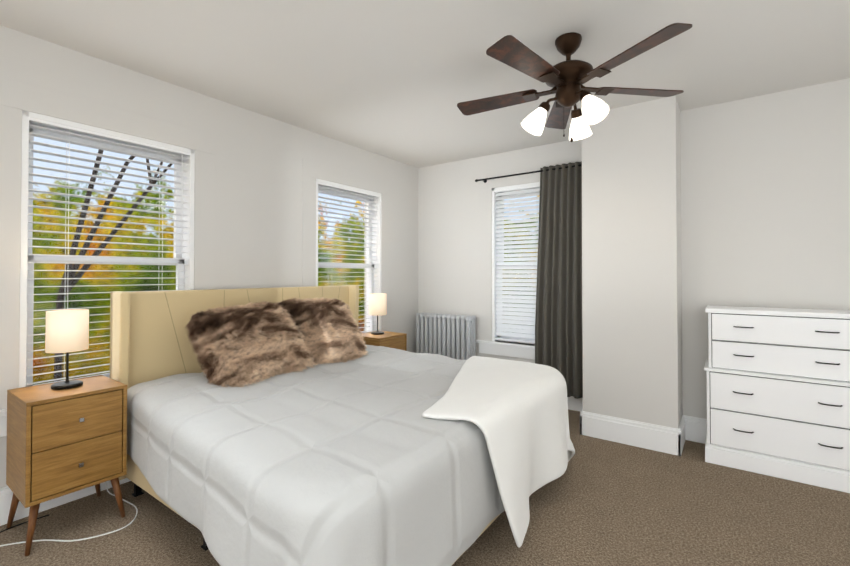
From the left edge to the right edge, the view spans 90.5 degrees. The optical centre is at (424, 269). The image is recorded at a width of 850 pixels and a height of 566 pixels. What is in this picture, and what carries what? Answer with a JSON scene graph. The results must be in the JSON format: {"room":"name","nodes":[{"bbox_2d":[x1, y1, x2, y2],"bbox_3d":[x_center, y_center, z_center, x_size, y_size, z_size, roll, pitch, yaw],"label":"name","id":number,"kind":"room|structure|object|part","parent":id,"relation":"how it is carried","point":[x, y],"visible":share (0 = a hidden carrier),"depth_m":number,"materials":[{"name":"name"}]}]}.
{"room":"bedroom","nodes":[
{"label":"bedroom","id":0,"kind":"room"},
{"bbox_2d":[0,25,417,487],"bbox_3d":[-1.845,0.034,2.951,0.250,2.620,6.180,-1,-1,36],"label":"wall","id":1,"kind":"structure","parent":0,"point":[259,199],"depth_m":3.36,"materials":[{"name":"white paint"}]},
{"bbox_2d":[0,478,130,525],"bbox_3d":[-1.736,1.248,2.857,0.020,0.190,5.680,-1,-1,36],"label":"baseboard","id":2,"kind":"structure","parent":1,"relation":"attached to","point":[6,496],"depth_m":2.32,"materials":[{"name":"white paint"}]},
{"bbox_2d":[0,76,215,436],"bbox_3d":[-1.982,-0.064,2.687,0.240,1.890,1.270,-1,-1,36],"label":"window","id":3,"kind":"structure","parent":1,"relation":"in","point":[18,99],"depth_m":2.44,"materials":[{"name":"white paint"}]},
{"bbox_3d":[-2.013,-0.054,2.709,0.043,1.550,0.850,-1,-1,36],"label":"glass","id":4,"kind":"part","parent":3,"relation":"part of","materials":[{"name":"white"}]},
{"bbox_2d":[26,117,189,384],"bbox_3d":[-1.940,-0.069,2.657,0.067,1.576,0.900,-1,-1,36],"label":"window blind","id":5,"kind":"object","parent":3,"relation":"attached to","point":[94,134],"visible":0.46,"depth_m":2.57,"materials":[{"name":"white plastic"}]},
{"bbox_2d":[302,159,390,332],"bbox_3d":[-0.810,-0.044,4.308,0.240,1.890,1.270,-1,-1,36],"label":"window","id":6,"kind":"structure","parent":1,"relation":"in","point":[313,171],"depth_m":4.39,"materials":[{"name":"white paint"}]},
{"bbox_3d":[-0.841,-0.034,4.330,0.043,1.550,0.850,-1,-1,36],"label":"glass","id":7,"kind":"part","parent":6,"relation":"part of","materials":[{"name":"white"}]},
{"bbox_2d":[318,182,378,331],"bbox_3d":[-0.768,-0.050,4.277,0.067,1.576,0.900,-1,-1,36],"label":"window blind","id":8,"kind":"object","parent":6,"relation":"attached to","point":[351,193],"visible":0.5,"depth_m":4.29,"materials":[{"name":"white plastic"}]},
{"bbox_2d":[0,409,849,565],"bbox_3d":[0.282,1.386,1.397,5.500,0.120,6.180,-1,-1,36],"label":"floor","id":9,"kind":"structure","parent":0,"point":[600,502],"depth_m":2.20,"materials":[{"name":"carpet"}]},
{"bbox_2d":[6,375,126,555],"bbox_3d":[-1.882,0.982,2.223,0.410,0.712,0.405,-1,-1,36],"label":"nightstand","id":10,"kind":"object","parent":9,"relation":"on","point":[60,443],"visible":1,"depth_m":2.10,"materials":[{"name":"brown wood"}]},
{"bbox_2d":[45,309,88,389],"bbox_3d":[-1.904,0.423,2.242,0.176,0.404,0.176,-1,-1,36],"label":"lamp","id":11,"kind":"object","parent":10,"relation":"on","point":[67,331],"visible":1,"depth_m":2.18,"materials":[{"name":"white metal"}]},
{"bbox_3d":[-1.904,0.326,2.243,0.176,0.210,0.176,-1,-1,36],"label":"lamp shade","id":12,"kind":"part","parent":11,"relation":"part of","materials":[{"name":"beige fabric"}]},
{"bbox_3d":[-1.725,0.867,2.110,0.022,0.244,0.020,-1,-1,36],"label":"knob","id":13,"kind":"part","parent":10,"relation":"part of","materials":[{"name":"silver metal"}]},
{"bbox_2d":[0,482,137,546],"bbox_3d":[-2.125,1.000,1.617,0.760,0.663,1.809,-1,-1,36],"label":"cable","id":14,"kind":"object","parent":9,"relation":"on","point":[76,539],"visible":0.73,"depth_m":2.12,"materials":[{"name":"white plastic"}]},
{"bbox_2d":[110,285,574,565],"bbox_3d":[-0.446,0.847,2.631,2.281,1.425,2.247,-1,-1,36],"label":"bed","id":15,"kind":"object","parent":9,"relation":"on","point":[291,426],"visible":1,"depth_m":1.97,"materials":[{"name":"beige fabric"}]},
{"bbox_3d":[-1.270,0.696,3.286,0.180,1.106,1.950,-1,-1,36],"label":"headboard","id":16,"kind":"part","parent":15,"relation":"part of","materials":[{"name":"beige leather"}]},
{"bbox_2d":[183,300,313,387],"bbox_3d":[-1.188,0.470,2.835,0.223,0.494,0.570,-46,-22,26],"label":"pillow","id":17,"kind":"object","parent":15,"relation":"on","point":[224,357],"depth_m":2.58,"materials":[{"name":"fur"}]},
{"bbox_3d":[-0.441,1.094,2.683,2.055,0.225,1.920,-1,-1,36],"label":"frame","id":18,"kind":"part","parent":15,"relation":"part of","materials":[{"name":"beige fabric"}]},
{"bbox_2d":[127,345,504,565],"bbox_3d":[-0.452,1.009,2.586,2.040,0.690,2.176,-1,-1,36],"label":"comforter","id":19,"kind":"object","parent":15,"relation":"on","point":[378,455],"depth_m":1.72,"materials":[{"name":"grey fabric"}]},
{"bbox_2d":[278,297,367,367],"bbox_3d":[-0.847,0.467,3.322,0.223,0.494,0.541,-43,-28,27],"label":"pillow","id":20,"kind":"object","parent":15,"relation":"on","point":[287,304],"depth_m":3.11,"materials":[{"name":"fur"}]},
{"bbox_2d":[422,356,574,546],"bbox_3d":[0.316,1.107,2.560,0.974,0.923,1.507,-1,-1,36],"label":"throw","id":21,"kind":"object","parent":15,"relation":"on","point":[508,419],"depth_m":2.11,"materials":[{"name":"white fabric"}]},
{"bbox_2d":[361,331,406,350],"bbox_3d":[-0.453,1.006,4.200,0.410,0.712,0.405,-1,-1,36],"label":"nightstand","id":22,"kind":"object","parent":9,"relation":"on","point":[395,340],"visible":0.12,"depth_m":4.09,"materials":[{"name":"brown wood"}]},
{"bbox_2d":[369,293,385,334],"bbox_3d":[-0.475,0.447,4.220,0.176,0.404,0.176,-1,-1,36],"label":"lamp","id":23,"kind":"object","parent":22,"relation":"on","point":[377,304],"visible":1,"depth_m":4.15,"materials":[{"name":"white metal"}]},
{"bbox_3d":[-0.475,0.350,4.221,0.176,0.210,0.176,-1,-1,36],"label":"lamp shade","id":24,"kind":"part","parent":23,"relation":"part of","materials":[{"name":"beige fabric"}]},
{"bbox_2d":[416,312,475,359],"bbox_3d":[0.265,0.939,4.753,0.827,0.855,0.176,-1,-1,36],"label":"radiator","id":25,"kind":"object","parent":9,"relation":"on","point":[451,336],"visible":0.46,"depth_m":4.70,"materials":[{"name":"white metal"}]},
{"bbox_2d":[704,305,849,492],"bbox_3d":[2.396,0.808,2.826,0.858,1.070,0.390,-1,-1,36],"label":"dresser","id":26,"kind":"object","parent":9,"relation":"on","point":[778,392],"visible":1,"depth_m":2.71,"materials":[{"name":"white paint"}]},
{"bbox_3d":[2.295,0.732,2.688,0.536,0.698,0.048,-1,-1,36],"label":"handle","id":27,"kind":"part","parent":26,"relation":"part of","materials":[{"name":"black"}]},
{"bbox_2d":[0,0,849,167],"bbox_3d":[0.282,-1.354,1.430,5.500,0.120,6.180,-1,-1,36],"label":"ceiling","id":28,"kind":"structure","parent":0,"point":[398,80],"depth_m":2.49,"materials":[{"name":"white paint"}]},
{"bbox_2d":[457,23,691,141],"bbox_3d":[0.765,-0.990,2.349,1.261,0.586,1.274,-1,-1,36],"label":"ceiling fan","id":29,"kind":"object","parent":28,"relation":"hanging from","point":[567,79],"visible":1,"depth_m":2.28,"materials":[{"name":"brown wood"}]},
{"bbox_3d":[0.823,-0.835,2.383,0.471,0.159,0.432,-1,-1,36],"label":"lamp shade","id":30,"kind":"part","parent":29,"relation":"part of","materials":[{"name":"white glass"}]},
{"bbox_3d":[0.792,-0.990,2.348,0.494,0.586,0.500,-1,-1,36],"label":"motor","id":31,"kind":"part","parent":29,"relation":"part of","materials":[{"name":"brown metal"}]},
{"bbox_2d":[418,139,581,362],"bbox_3d":[0.852,0.055,4.660,2.120,2.620,0.250,-1,-1,36],"label":"wall","id":32,"kind":"structure","parent":0,"point":[448,241],"depth_m":4.85,"materials":[{"name":"white paint"}]},
{"bbox_2d":[476,161,582,359],"bbox_3d":[1.142,-0.058,4.396,1.260,1.960,0.240,-1,-1,36],"label":"window","id":33,"kind":"structure","parent":32,"relation":"in","point":[488,344],"depth_m":4.60,"materials":[{"name":"white paint"}]},
{"bbox_2d":[494,185,539,342],"bbox_3d":[1.111,-0.064,4.355,0.890,1.646,0.067,-1,-1,36],"label":"window blind","id":34,"kind":"object","parent":33,"relation":"attached to","point":[508,300],"visible":0.56,"depth_m":4.46,"materials":[{"name":"white plastic"}]},
{"bbox_3d":[1.164,-0.048,4.428,0.840,1.620,0.043,-1,-1,36],"label":"glass","id":35,"kind":"part","parent":33,"relation":"part of","materials":[{"name":"white"}]},
{"bbox_2d":[475,161,582,398],"bbox_3d":[1.064,0.100,4.258,1.246,2.220,0.118,-1,-1,36],"label":"curtain","id":36,"kind":"object","parent":33,"relation":"hanging from","point":[558,334],"visible":0.9,"depth_m":4.05,"materials":[{"name":"grey fabric"}]},
{"bbox_3d":[1.071,-0.975,4.281,1.246,0.040,0.094,-1,-1,36],"label":"rod","id":37,"kind":"part","parent":36,"relation":"part of","materials":[{"name":"black metal"}]},
{"bbox_3d":[1.284,0.098,4.073,0.473,2.220,0.074,-1,-1,36],"label":"panel","id":38,"kind":"part","parent":36,"relation":"part of","materials":[{"name":"grey fabric"}]},
{"bbox_2d":[567,396,582,410],"bbox_3d":[0.773,1.269,4.536,2.120,0.190,0.020,-1,-1,36],"label":"baseboard","id":39,"kind":"structure","parent":32,"relation":"attached to","point":[575,404],"depth_m":4.04,"materials":[{"name":"white paint"}]},
{"bbox_2d":[582,95,682,428],"bbox_3d":[1.810,0.042,3.604,0.670,2.620,0.840,-1,-1,36],"label":"wall","id":40,"kind":"structure","parent":0,"point":[631,270],"depth_m":3.24,"materials":[{"name":"white paint"}]},
{"bbox_2d":[580,410,582,434],"bbox_3d":[1.451,1.258,3.682,0.020,0.190,0.610,-1,-1,36],"label":"baseboard","id":41,"kind":"structure","parent":40,"relation":"attached to","point":[581,421],"depth_m":3.43,"materials":[{"name":"white paint"}]},
{"bbox_2d":[580,411,680,455],"bbox_3d":[1.558,1.253,3.241,0.710,0.190,0.020,-1,-1,36],"label":"baseboard","id":42,"kind":"structure","parent":40,"relation":"attached to","point":[659,438],"depth_m":3.21,"materials":[{"name":"white paint"}]},
{"bbox_2d":[678,415,684,455],"bbox_3d":[1.946,1.252,3.189,0.020,0.190,0.390,-1,-1,36],"label":"baseboard","id":43,"kind":"structure","parent":40,"relation":"attached to","point":[681,441],"depth_m":3.12,"materials":[{"name":"white paint"}]},
{"bbox_2d":[680,78,849,418],"bbox_3d":[3.187,0.033,2.837,2.460,2.620,0.470,-1,-1,36],"label":"wall","id":44,"kind":"structure","parent":0,"point":[765,201],"depth_m":3.07,"materials":[{"name":"white paint"}]},
{"bbox_2d":[684,415,706,443],"bbox_3d":[2.942,1.246,2.697,2.210,0.190,0.020,-1,-1,36],"label":"baseboard","id":45,"kind":"structure","parent":44,"relation":"attached to","point":[695,429],"depth_m":3.29,"materials":[{"name":"white paint"}]},
{"label":"outside","id":46,"kind":"structure","parent":0,"visible":0},
{"bbox_2d":[503,195,539,333],"bbox_3d":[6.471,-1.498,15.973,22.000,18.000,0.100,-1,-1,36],"label":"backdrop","id":47,"kind":"structure","parent":46,"point":[521,244],"depth_m":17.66,"materials":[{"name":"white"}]},
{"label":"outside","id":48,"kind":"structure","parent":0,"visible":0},
{"bbox_2d":[54,149,172,381],"bbox_3d":[-6.580,-2.031,11.998,9.804,15.378,7.778,-1,-1,36],"label":"limbs","id":49,"kind":"object","parent":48,"point":[60,297],"depth_m":9.18,"materials":[{"name":"brown plant"}]},
{"bbox_2d":[32,136,364,384],"bbox_3d":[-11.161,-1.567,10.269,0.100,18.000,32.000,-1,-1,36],"label":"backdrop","id":50,"kind":"structure","parent":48,"point":[88,296],"depth_m":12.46,"materials":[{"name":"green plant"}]}
]}

